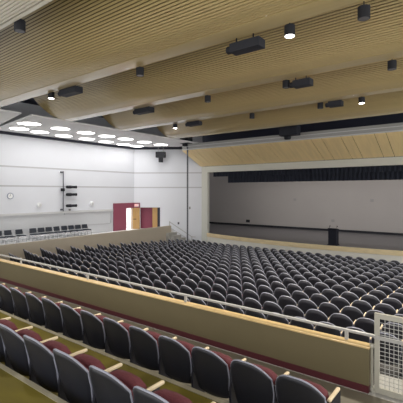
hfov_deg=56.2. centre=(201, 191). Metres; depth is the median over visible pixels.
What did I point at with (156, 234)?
wall
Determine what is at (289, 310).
seat
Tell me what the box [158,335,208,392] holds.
seat
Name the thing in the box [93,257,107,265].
seat
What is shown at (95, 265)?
seat
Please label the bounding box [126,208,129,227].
wall
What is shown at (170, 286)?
seat
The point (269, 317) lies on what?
seat
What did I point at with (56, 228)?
chair
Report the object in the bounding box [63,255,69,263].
seat
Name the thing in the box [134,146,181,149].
trim
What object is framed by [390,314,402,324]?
seat
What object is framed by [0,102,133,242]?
wall
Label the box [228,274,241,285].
seat
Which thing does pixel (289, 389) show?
seat
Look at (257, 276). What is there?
seat
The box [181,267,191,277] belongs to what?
seat
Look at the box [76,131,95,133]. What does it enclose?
recessed light
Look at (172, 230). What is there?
floor
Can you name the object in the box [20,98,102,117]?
ceiling
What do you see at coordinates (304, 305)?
seat
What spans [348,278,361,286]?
seat
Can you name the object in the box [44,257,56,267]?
seat
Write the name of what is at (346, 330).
guard rail
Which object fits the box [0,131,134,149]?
trim
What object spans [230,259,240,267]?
seat
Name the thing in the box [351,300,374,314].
seat
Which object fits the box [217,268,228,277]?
seat
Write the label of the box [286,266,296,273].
seat
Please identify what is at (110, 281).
seat
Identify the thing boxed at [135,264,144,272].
seat
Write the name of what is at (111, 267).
seat
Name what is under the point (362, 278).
seat
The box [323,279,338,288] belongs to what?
seat
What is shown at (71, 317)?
seat
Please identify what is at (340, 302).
seat
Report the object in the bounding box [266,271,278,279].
seat
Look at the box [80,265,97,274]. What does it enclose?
seat
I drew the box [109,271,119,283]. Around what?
seat
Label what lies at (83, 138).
recessed light
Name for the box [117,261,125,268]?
seat
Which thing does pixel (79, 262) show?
seat
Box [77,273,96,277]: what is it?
seat
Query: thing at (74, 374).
seat
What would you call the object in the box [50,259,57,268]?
seat
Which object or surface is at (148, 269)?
seat
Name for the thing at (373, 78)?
ceiling panel
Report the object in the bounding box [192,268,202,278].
seat
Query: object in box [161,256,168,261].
seat
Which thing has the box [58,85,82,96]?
ceiling projector
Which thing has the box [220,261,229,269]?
seat
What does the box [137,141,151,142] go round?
recessed light
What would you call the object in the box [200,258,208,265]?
seat
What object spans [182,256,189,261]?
seat
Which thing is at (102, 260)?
seat
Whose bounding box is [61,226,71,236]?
chair
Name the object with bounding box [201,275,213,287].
seat
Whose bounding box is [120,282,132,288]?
seat
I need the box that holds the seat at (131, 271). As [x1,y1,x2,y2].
[128,268,137,277]
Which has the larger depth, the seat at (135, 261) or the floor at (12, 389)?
the seat at (135, 261)
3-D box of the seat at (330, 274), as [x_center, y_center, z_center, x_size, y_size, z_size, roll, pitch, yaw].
[5.127,3.459,14.737,0.544,0.798,0.518,0,0,35]
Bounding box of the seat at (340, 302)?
[330,297,352,310]
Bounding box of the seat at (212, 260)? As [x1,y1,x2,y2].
[210,259,218,267]
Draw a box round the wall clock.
[7,193,13,198]
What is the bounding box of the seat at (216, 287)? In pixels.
[212,284,226,299]
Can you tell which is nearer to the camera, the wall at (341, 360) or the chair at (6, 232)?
the wall at (341, 360)
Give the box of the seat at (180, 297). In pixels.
[174,294,189,301]
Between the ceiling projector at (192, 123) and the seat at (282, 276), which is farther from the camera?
the ceiling projector at (192, 123)
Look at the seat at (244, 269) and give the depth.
14.80 m
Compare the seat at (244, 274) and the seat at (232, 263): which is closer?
the seat at (244, 274)
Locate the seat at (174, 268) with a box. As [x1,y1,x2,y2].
[171,265,180,274]
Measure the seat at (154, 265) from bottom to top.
0.798 m
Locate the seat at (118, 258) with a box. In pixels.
[116,256,124,263]
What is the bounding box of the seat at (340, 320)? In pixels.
[329,313,355,331]
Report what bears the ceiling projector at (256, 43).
hanging from the ceiling at (31, 100)
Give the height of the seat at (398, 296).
0.798 m
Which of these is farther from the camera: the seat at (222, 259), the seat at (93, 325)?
the seat at (222, 259)
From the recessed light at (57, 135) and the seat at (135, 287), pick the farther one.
the recessed light at (57, 135)
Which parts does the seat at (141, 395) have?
seat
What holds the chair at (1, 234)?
on the floor at (172, 230)
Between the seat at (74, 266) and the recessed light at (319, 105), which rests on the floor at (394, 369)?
the seat at (74, 266)
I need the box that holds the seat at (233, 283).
[228,280,242,294]
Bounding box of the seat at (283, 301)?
[278,296,297,311]
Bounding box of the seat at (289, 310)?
[283,305,304,321]
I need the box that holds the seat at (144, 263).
[142,260,150,268]
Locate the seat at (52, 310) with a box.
[41,298,80,339]
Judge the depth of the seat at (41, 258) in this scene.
16.11 m
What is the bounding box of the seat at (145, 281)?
[141,277,153,290]
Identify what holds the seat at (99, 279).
on the floor at (394, 369)
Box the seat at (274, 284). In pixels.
[271,281,285,293]
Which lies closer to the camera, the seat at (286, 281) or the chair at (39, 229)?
the seat at (286, 281)
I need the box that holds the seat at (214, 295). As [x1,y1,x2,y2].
[210,291,225,308]
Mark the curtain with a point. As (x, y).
(390, 175)
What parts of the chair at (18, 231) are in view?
backrest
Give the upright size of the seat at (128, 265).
0.798 m
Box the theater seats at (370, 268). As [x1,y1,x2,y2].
[131,239,402,282]
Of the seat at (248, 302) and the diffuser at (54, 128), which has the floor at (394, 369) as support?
the seat at (248, 302)
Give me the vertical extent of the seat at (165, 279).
0.798 m
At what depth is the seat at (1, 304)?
7.93 m
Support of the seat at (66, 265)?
on the floor at (394, 369)
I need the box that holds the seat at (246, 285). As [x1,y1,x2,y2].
[242,282,257,294]
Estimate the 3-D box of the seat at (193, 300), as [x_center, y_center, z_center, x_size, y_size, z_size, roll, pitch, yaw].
[-0.015,3.068,9.832,0.544,0.798,0.518,0,0,37]
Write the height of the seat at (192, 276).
0.798 m
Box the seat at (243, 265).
[241,264,251,270]
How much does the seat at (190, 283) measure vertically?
0.798 m
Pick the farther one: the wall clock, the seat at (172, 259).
the wall clock
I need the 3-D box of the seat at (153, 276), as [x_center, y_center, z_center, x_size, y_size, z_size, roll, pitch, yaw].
[-1.567,3.166,13.229,0.544,0.798,0.518,0,0,37]
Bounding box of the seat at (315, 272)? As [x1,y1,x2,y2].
[311,269,322,277]
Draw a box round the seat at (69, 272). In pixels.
[68,271,86,275]
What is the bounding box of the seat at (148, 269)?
[145,266,154,275]
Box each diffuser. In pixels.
[21,122,40,124]
[31,131,48,132]
[51,127,68,129]
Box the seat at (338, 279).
[332,276,345,284]
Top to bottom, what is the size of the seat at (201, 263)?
0.798 m
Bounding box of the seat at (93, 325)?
[80,310,123,357]
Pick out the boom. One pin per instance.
(63, 188)
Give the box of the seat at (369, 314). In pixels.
[365,310,388,325]
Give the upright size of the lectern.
1.180 m
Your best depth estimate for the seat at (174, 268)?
14.75 m
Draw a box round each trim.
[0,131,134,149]
[0,165,133,172]
[0,185,133,187]
[0,209,112,215]
[0,259,369,348]
[0,310,228,402]
[0,363,67,402]
[64,211,112,214]
[67,223,110,226]
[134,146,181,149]
[134,172,201,173]
[134,187,201,187]
[157,207,159,226]
[182,122,402,149]
[207,233,402,255]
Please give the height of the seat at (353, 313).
0.798 m
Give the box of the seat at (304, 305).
[297,299,318,314]
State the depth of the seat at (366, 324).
8.20 m
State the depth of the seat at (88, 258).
16.76 m
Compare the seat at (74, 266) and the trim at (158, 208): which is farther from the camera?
the trim at (158, 208)
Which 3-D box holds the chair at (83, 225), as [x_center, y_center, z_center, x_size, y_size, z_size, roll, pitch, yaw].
[-8.002,2.622,26.245,0.550,0.738,0.498,0,0,37]
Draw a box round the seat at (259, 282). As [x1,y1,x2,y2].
[256,279,270,290]
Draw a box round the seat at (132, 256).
[131,255,138,261]
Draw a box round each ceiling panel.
[0,0,52,29]
[0,0,365,106]
[34,0,402,120]
[102,57,402,130]
[157,91,402,138]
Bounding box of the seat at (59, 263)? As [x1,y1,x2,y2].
[56,260,71,268]
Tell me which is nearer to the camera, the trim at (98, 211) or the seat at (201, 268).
the seat at (201, 268)
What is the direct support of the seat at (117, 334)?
on the floor at (347, 395)
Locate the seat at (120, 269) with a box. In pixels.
[118,266,127,275]
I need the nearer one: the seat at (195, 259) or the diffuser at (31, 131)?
the seat at (195, 259)
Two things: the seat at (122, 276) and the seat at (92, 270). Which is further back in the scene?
the seat at (92, 270)
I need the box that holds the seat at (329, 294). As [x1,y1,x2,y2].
[321,289,339,301]
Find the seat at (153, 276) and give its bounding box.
[149,272,159,282]
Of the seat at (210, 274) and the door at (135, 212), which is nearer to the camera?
the seat at (210, 274)
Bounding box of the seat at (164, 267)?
[161,263,170,272]
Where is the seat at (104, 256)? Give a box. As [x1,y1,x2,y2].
[102,254,108,260]
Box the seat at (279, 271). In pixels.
[276,268,287,276]
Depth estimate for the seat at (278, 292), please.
11.09 m
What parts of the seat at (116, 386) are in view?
seat, armrest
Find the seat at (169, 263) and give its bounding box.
[165,260,173,268]
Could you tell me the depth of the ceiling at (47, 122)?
22.25 m
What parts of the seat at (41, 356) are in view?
seat, armrest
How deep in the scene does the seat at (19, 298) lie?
7.23 m
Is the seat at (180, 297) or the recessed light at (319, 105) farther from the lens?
the recessed light at (319, 105)
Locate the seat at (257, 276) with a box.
[254,274,267,283]
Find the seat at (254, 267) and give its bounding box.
[252,265,263,271]
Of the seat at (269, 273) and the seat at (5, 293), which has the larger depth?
the seat at (269, 273)
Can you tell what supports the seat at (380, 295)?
on the floor at (394, 369)
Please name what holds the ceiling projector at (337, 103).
hanging from the ceiling at (31, 100)
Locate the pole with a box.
[187,147,187,240]
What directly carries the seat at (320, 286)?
on the floor at (394, 369)
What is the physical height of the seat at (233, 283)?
0.798 m
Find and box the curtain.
[228,171,402,182]
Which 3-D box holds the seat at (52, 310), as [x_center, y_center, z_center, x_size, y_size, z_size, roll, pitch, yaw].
[-2.550,2.232,6.727,0.562,0.795,0.550,0,0,37]
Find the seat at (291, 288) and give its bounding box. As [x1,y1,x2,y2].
[286,284,302,294]
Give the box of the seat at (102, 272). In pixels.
[99,269,108,281]
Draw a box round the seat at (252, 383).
[230,359,288,402]
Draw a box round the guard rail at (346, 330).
[0,254,373,339]
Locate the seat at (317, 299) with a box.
[310,294,329,307]
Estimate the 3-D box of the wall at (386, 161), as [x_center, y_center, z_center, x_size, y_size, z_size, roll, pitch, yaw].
[9.600,1.105,23.106,23.900,6.250,0.350,0,0,37]
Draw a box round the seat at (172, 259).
[170,257,177,264]
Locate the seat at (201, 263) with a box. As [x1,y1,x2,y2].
[198,261,206,269]
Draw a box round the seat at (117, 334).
[103,317,148,367]
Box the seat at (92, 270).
[89,267,98,278]
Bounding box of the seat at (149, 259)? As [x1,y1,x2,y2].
[147,257,155,264]
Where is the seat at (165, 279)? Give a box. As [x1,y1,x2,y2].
[160,274,171,284]
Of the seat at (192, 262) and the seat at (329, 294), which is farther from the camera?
the seat at (192, 262)
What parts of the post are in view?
rod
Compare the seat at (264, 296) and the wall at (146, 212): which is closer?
the seat at (264, 296)
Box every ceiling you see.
[0,109,198,146]
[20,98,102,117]
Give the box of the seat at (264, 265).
[262,263,272,270]
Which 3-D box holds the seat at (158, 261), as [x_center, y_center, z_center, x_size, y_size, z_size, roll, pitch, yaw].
[-1.715,3.312,16.651,0.544,0.798,0.518,0,0,37]
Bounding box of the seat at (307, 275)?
[303,272,314,280]
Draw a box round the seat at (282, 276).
[279,273,291,280]
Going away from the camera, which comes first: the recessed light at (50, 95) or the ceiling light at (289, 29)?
the ceiling light at (289, 29)
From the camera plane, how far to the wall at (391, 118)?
24.68 m
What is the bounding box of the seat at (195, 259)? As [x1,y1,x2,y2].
[191,257,198,264]
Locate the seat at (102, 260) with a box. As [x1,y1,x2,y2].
[100,258,108,267]
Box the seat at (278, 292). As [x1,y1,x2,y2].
[274,288,290,301]
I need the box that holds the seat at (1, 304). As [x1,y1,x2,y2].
[0,284,17,314]
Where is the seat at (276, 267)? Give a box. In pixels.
[274,265,284,270]
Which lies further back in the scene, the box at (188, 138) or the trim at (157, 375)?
the box at (188, 138)
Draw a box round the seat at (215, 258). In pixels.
[211,256,219,264]
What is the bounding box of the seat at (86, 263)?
[83,260,98,267]
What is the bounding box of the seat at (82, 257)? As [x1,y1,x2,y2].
[80,254,85,261]
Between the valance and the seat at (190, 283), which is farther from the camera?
the valance
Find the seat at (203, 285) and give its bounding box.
[198,281,211,295]
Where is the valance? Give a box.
[213,165,402,176]
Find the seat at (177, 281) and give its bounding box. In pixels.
[172,276,184,288]
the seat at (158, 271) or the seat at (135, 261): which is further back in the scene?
the seat at (135, 261)
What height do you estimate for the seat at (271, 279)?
0.798 m
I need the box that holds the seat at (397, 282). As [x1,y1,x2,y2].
[388,279,402,287]
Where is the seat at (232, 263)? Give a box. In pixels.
[230,262,240,269]
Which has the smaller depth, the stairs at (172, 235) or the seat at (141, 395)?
the seat at (141, 395)
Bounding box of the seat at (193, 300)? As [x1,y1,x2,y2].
[190,298,206,305]
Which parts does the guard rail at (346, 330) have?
post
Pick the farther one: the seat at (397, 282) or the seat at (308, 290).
the seat at (397, 282)
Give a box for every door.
[131,208,139,228]
[152,207,156,227]
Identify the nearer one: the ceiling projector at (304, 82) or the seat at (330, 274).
the ceiling projector at (304, 82)
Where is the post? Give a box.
[370,343,373,392]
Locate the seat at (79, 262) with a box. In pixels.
[75,258,90,266]
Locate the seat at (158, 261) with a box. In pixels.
[156,259,164,266]
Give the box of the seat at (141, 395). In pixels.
[133,386,215,402]
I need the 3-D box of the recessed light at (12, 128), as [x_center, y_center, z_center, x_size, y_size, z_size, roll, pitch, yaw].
[-10.222,-3.555,21.142,1.120,0.030,1.120,0,0,37]
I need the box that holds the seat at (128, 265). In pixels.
[126,262,134,270]
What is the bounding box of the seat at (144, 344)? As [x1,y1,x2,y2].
[129,326,176,378]
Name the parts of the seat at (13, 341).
seat, armrest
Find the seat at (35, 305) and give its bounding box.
[25,292,62,332]
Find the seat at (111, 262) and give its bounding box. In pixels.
[108,259,116,267]
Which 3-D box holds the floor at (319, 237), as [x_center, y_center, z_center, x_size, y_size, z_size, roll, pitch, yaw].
[8.335,3.370,27.700,31.500,0.280,8.700,0,0,37]
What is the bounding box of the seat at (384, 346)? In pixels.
[371,332,402,376]
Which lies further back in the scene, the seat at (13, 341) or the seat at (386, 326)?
the seat at (386, 326)
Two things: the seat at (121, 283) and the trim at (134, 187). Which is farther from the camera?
the trim at (134, 187)
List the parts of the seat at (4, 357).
seat, armrest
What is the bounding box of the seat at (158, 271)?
[155,267,165,276]
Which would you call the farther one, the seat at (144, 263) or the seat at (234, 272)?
the seat at (144, 263)
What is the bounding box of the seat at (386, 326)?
[381,322,402,340]
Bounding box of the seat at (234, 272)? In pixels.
[229,270,241,281]
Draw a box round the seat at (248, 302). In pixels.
[244,298,262,311]
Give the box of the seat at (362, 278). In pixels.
[355,275,368,282]
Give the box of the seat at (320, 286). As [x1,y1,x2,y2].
[314,282,329,293]
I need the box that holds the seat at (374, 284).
[365,280,381,289]
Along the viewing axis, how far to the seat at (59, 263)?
14.99 m
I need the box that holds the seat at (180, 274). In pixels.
[177,271,188,282]
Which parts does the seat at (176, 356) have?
seat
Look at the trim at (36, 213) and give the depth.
24.81 m
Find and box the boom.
[60,171,64,210]
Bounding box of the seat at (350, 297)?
[340,292,359,304]
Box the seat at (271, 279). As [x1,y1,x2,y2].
[268,276,281,286]
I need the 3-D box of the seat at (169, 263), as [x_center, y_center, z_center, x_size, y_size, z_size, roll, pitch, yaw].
[-1.278,3.312,16.316,0.544,0.798,0.518,0,0,37]
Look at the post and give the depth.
4.94 m
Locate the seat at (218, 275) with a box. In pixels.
[216,272,228,284]
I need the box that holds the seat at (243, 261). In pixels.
[241,260,250,266]
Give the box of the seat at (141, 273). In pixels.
[138,270,148,279]
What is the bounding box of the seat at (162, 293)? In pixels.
[159,291,173,297]
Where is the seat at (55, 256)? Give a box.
[53,253,57,261]
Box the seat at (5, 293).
[0,284,30,319]
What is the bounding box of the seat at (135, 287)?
[133,285,145,291]
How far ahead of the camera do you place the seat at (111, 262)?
15.70 m
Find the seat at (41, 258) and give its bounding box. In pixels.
[39,256,44,265]
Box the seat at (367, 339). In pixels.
[342,327,371,342]
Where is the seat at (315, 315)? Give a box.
[305,309,328,326]
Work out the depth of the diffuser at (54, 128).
21.07 m
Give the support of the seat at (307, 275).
on the floor at (394, 369)
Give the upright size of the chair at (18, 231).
0.738 m
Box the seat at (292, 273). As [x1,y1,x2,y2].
[289,270,301,278]
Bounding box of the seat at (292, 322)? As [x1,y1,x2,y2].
[290,317,314,330]
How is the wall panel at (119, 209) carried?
attached to the wall at (14, 150)
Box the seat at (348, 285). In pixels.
[340,281,355,291]
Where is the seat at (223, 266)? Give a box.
[219,264,229,272]
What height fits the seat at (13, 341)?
0.795 m
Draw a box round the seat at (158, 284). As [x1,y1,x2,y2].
[153,280,166,292]
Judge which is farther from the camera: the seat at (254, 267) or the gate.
the seat at (254, 267)
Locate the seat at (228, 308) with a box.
[225,305,244,314]
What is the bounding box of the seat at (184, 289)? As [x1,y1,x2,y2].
[180,285,193,300]
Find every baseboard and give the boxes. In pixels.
[0,278,370,393]
[209,222,402,234]
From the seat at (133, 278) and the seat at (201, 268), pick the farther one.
the seat at (201, 268)
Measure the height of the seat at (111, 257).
0.798 m
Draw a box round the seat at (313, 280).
[308,277,321,286]
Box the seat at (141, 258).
[139,256,147,263]
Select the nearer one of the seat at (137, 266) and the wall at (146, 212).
the seat at (137, 266)
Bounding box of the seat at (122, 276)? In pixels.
[119,273,129,281]
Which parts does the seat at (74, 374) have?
seat, armrest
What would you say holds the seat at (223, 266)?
on the floor at (394, 369)
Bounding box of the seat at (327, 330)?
[315,322,341,336]
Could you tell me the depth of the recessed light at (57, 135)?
23.69 m
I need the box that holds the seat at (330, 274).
[325,271,337,278]
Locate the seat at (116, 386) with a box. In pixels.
[89,365,164,402]
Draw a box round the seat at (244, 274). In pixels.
[241,272,254,280]
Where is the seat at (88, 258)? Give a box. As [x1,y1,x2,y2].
[86,255,92,262]
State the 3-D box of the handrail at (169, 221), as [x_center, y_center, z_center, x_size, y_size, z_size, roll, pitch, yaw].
[-1.503,3.255,29.606,2.084,1.910,0.072,0,0,3]
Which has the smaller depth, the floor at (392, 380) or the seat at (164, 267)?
the floor at (392, 380)
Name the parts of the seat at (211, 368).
seat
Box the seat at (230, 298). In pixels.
[226,294,244,313]
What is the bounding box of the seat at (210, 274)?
[204,270,215,280]
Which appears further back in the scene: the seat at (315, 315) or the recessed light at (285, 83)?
the recessed light at (285, 83)
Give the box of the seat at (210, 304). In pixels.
[207,301,224,309]
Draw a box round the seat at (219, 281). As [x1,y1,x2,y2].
[214,278,227,291]
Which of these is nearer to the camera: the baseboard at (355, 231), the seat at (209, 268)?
the seat at (209, 268)
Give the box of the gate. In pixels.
[374,312,402,400]
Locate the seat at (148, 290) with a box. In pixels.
[146,288,158,294]
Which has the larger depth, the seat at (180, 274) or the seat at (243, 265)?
the seat at (243, 265)
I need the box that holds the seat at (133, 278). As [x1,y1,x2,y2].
[130,275,141,287]
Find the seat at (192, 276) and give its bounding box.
[189,273,200,284]
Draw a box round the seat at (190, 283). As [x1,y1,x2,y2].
[185,279,197,290]
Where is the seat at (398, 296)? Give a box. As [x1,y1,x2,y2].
[388,293,402,304]
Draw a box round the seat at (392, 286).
[382,282,399,290]
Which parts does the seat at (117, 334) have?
seat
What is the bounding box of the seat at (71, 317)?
[60,303,100,347]
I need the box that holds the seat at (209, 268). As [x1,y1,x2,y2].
[206,266,216,276]
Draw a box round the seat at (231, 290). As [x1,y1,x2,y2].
[227,286,243,303]
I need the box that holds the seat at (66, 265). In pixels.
[64,262,71,270]
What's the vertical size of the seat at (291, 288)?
0.798 m
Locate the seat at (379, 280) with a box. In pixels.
[371,277,385,285]
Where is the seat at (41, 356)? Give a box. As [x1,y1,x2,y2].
[23,335,87,402]
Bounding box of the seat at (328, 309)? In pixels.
[318,302,342,317]
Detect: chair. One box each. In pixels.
[0,231,5,242]
[3,230,15,242]
[15,229,26,241]
[29,228,39,240]
[37,227,47,239]
[45,227,55,237]
[53,226,63,238]
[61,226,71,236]
[68,225,77,232]
[75,225,84,235]
[81,224,91,234]
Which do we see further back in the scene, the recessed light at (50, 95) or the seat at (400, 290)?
the recessed light at (50, 95)
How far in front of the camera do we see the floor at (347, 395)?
5.71 m
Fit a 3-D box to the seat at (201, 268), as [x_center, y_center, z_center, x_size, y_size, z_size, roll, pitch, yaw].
[0.031,3.312,15.312,0.544,0.798,0.518,0,0,37]
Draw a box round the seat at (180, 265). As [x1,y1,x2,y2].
[175,262,184,269]
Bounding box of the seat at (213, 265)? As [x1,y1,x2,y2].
[208,263,217,270]
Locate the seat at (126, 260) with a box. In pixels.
[124,258,132,264]
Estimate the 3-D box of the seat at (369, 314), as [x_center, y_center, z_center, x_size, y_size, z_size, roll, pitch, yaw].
[4.235,3.179,9.071,0.544,0.798,0.518,0,0,32]
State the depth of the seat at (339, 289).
11.85 m
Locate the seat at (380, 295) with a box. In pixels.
[368,290,388,301]
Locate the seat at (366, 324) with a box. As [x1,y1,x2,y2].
[354,318,382,333]
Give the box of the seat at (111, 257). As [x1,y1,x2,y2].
[109,255,116,263]
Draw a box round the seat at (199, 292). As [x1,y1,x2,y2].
[194,288,209,304]
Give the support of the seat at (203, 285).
on the floor at (394, 369)
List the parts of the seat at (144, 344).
seat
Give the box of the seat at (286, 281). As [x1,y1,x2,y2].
[282,278,296,287]
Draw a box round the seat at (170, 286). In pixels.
[166,282,179,295]
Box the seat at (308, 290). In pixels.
[303,286,319,298]
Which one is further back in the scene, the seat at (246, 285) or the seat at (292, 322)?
the seat at (246, 285)
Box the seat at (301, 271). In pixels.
[298,268,309,275]
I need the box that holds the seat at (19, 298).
[10,287,45,325]
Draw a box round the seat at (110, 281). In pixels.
[109,280,119,285]
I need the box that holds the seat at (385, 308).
[374,303,397,314]
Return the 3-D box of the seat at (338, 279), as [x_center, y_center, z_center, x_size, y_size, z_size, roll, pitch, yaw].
[5.045,3.412,13.732,0.544,0.798,0.518,0,0,34]
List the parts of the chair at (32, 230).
backrest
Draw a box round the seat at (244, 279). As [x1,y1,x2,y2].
[242,277,255,286]
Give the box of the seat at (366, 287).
[357,283,375,293]
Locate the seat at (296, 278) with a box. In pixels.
[293,275,306,284]
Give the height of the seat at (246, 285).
0.798 m
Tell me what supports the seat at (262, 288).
on the floor at (394, 369)
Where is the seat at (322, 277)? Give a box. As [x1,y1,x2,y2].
[317,274,329,282]
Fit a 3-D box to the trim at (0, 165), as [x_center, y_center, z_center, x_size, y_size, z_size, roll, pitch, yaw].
[-13.323,-1.540,20.244,0.012,0.090,25.900,0,0,37]
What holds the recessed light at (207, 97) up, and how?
in the ceiling at (31, 100)
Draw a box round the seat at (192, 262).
[188,260,196,266]
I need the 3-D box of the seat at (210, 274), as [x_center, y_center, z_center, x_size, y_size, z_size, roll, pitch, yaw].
[0.371,3.263,13.948,0.544,0.798,0.518,0,0,37]
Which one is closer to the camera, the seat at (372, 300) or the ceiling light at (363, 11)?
the ceiling light at (363, 11)
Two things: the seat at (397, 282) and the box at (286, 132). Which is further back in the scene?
the box at (286, 132)
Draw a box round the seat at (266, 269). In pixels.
[264,267,275,275]
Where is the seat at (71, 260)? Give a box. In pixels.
[69,257,75,264]
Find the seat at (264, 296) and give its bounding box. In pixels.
[260,292,277,306]
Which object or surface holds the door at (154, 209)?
in the wall at (172, 202)
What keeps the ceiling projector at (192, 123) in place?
hanging from the ceiling at (31, 100)
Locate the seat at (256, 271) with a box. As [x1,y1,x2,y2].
[253,269,265,276]
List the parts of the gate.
rail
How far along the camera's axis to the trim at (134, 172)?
30.40 m
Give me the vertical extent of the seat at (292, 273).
0.798 m
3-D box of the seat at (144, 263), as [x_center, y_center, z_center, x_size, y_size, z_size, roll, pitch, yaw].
[-2.247,3.263,15.957,0.544,0.798,0.518,0,0,37]
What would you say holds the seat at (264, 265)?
on the floor at (394, 369)
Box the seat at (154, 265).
[151,262,160,269]
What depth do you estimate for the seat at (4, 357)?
4.73 m
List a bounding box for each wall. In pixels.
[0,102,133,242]
[0,226,170,259]
[0,261,370,385]
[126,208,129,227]
[134,127,201,241]
[141,207,151,227]
[202,157,402,242]
[205,113,402,166]
[207,237,402,262]
[209,172,402,232]
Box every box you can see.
[180,137,192,146]
[279,125,299,139]
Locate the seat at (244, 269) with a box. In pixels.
[241,267,252,274]
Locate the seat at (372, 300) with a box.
[360,295,381,307]
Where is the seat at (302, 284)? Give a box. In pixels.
[298,280,312,290]
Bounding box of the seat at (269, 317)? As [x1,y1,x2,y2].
[266,312,289,324]
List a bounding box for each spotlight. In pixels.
[66,193,76,195]
[66,204,76,206]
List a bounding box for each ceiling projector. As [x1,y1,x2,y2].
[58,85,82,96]
[133,106,153,114]
[185,120,201,126]
[226,33,264,55]
[289,76,312,88]
[325,100,343,107]
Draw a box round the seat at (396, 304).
[382,298,402,309]
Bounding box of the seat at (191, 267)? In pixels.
[185,263,194,270]
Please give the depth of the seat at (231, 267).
15.11 m
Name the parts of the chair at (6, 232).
backrest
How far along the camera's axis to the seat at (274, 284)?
12.10 m
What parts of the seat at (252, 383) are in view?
seat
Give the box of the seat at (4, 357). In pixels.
[0,319,32,371]
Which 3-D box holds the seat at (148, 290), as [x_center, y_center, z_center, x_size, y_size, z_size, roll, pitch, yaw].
[-1.324,3.068,10.836,0.544,0.798,0.518,0,0,37]
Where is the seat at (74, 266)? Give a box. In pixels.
[72,263,88,274]
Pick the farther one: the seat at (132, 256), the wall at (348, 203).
the wall at (348, 203)
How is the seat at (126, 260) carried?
on the floor at (394, 369)
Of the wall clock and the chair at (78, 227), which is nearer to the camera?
the wall clock
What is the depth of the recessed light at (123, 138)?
25.01 m
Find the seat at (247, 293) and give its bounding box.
[243,289,259,302]
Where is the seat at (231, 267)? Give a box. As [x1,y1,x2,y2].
[230,266,240,273]
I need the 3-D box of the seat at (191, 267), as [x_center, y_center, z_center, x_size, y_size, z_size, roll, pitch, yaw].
[-0.406,3.312,15.646,0.544,0.798,0.518,0,0,37]
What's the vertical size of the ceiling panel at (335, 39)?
1.805 m
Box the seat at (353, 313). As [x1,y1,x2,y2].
[341,306,365,321]
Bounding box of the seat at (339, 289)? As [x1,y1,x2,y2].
[331,285,347,295]
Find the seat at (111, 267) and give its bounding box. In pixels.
[108,265,118,275]
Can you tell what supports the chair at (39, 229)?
on the floor at (172, 230)
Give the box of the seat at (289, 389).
[275,374,340,402]
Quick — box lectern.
[327,226,338,245]
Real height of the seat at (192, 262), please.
0.798 m
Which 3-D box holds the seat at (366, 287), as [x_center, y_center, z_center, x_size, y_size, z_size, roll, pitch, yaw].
[5.433,3.368,12.439,0.544,0.798,0.518,0,0,32]
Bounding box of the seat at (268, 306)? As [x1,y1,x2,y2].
[263,301,282,317]
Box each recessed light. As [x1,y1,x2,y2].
[8,127,29,129]
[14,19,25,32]
[19,121,41,125]
[30,130,49,133]
[48,92,53,98]
[50,126,70,129]
[54,134,72,136]
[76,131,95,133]
[78,137,94,139]
[98,134,115,137]
[98,140,113,142]
[117,137,133,139]
[136,67,143,76]
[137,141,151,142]
[205,95,210,102]
[282,80,289,88]
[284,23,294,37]
[317,102,322,108]
[358,97,364,103]
[387,60,396,70]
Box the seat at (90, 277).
[89,275,106,280]
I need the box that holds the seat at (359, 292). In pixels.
[349,287,367,298]
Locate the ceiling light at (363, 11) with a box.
[357,1,369,20]
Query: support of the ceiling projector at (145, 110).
hanging from the ceiling at (31, 100)
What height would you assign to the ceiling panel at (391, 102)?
1.805 m
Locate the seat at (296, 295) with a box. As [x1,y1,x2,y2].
[291,291,309,303]
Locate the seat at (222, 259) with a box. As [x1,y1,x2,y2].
[221,258,229,264]
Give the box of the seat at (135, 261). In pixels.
[133,259,141,266]
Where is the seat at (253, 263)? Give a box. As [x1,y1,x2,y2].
[251,262,261,267]
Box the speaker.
[156,147,165,161]
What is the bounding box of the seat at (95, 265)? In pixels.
[91,261,99,271]
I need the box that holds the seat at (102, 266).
[99,263,108,273]
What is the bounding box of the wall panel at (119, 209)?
[113,203,134,230]
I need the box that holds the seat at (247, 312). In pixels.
[245,310,265,318]
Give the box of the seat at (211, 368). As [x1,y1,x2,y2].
[191,346,245,402]
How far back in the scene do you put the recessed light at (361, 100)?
14.25 m
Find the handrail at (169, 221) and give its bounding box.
[169,221,192,240]
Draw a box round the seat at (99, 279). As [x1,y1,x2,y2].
[98,277,108,282]
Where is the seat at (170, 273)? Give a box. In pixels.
[166,269,176,279]
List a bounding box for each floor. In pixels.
[0,228,173,244]
[0,281,393,402]
[0,312,217,402]
[0,368,56,402]
[1,260,402,393]
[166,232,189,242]
[209,223,402,250]
[368,374,402,402]
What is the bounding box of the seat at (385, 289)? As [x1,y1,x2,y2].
[375,286,394,295]
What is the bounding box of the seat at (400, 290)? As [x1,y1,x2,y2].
[394,288,402,293]
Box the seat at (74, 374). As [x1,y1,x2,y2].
[53,349,122,402]
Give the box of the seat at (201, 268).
[195,265,205,274]
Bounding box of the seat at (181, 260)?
[179,258,187,265]
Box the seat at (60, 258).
[57,254,63,263]
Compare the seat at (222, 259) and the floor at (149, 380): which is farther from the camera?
the seat at (222, 259)
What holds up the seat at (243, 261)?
on the floor at (394, 369)
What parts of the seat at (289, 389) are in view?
seat, armrest, panel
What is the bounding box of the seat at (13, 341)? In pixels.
[0,323,57,386]
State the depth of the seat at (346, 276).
14.23 m
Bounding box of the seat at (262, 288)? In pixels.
[258,285,273,297]
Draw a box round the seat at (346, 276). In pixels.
[340,273,352,280]
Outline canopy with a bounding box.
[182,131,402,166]
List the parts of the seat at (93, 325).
seat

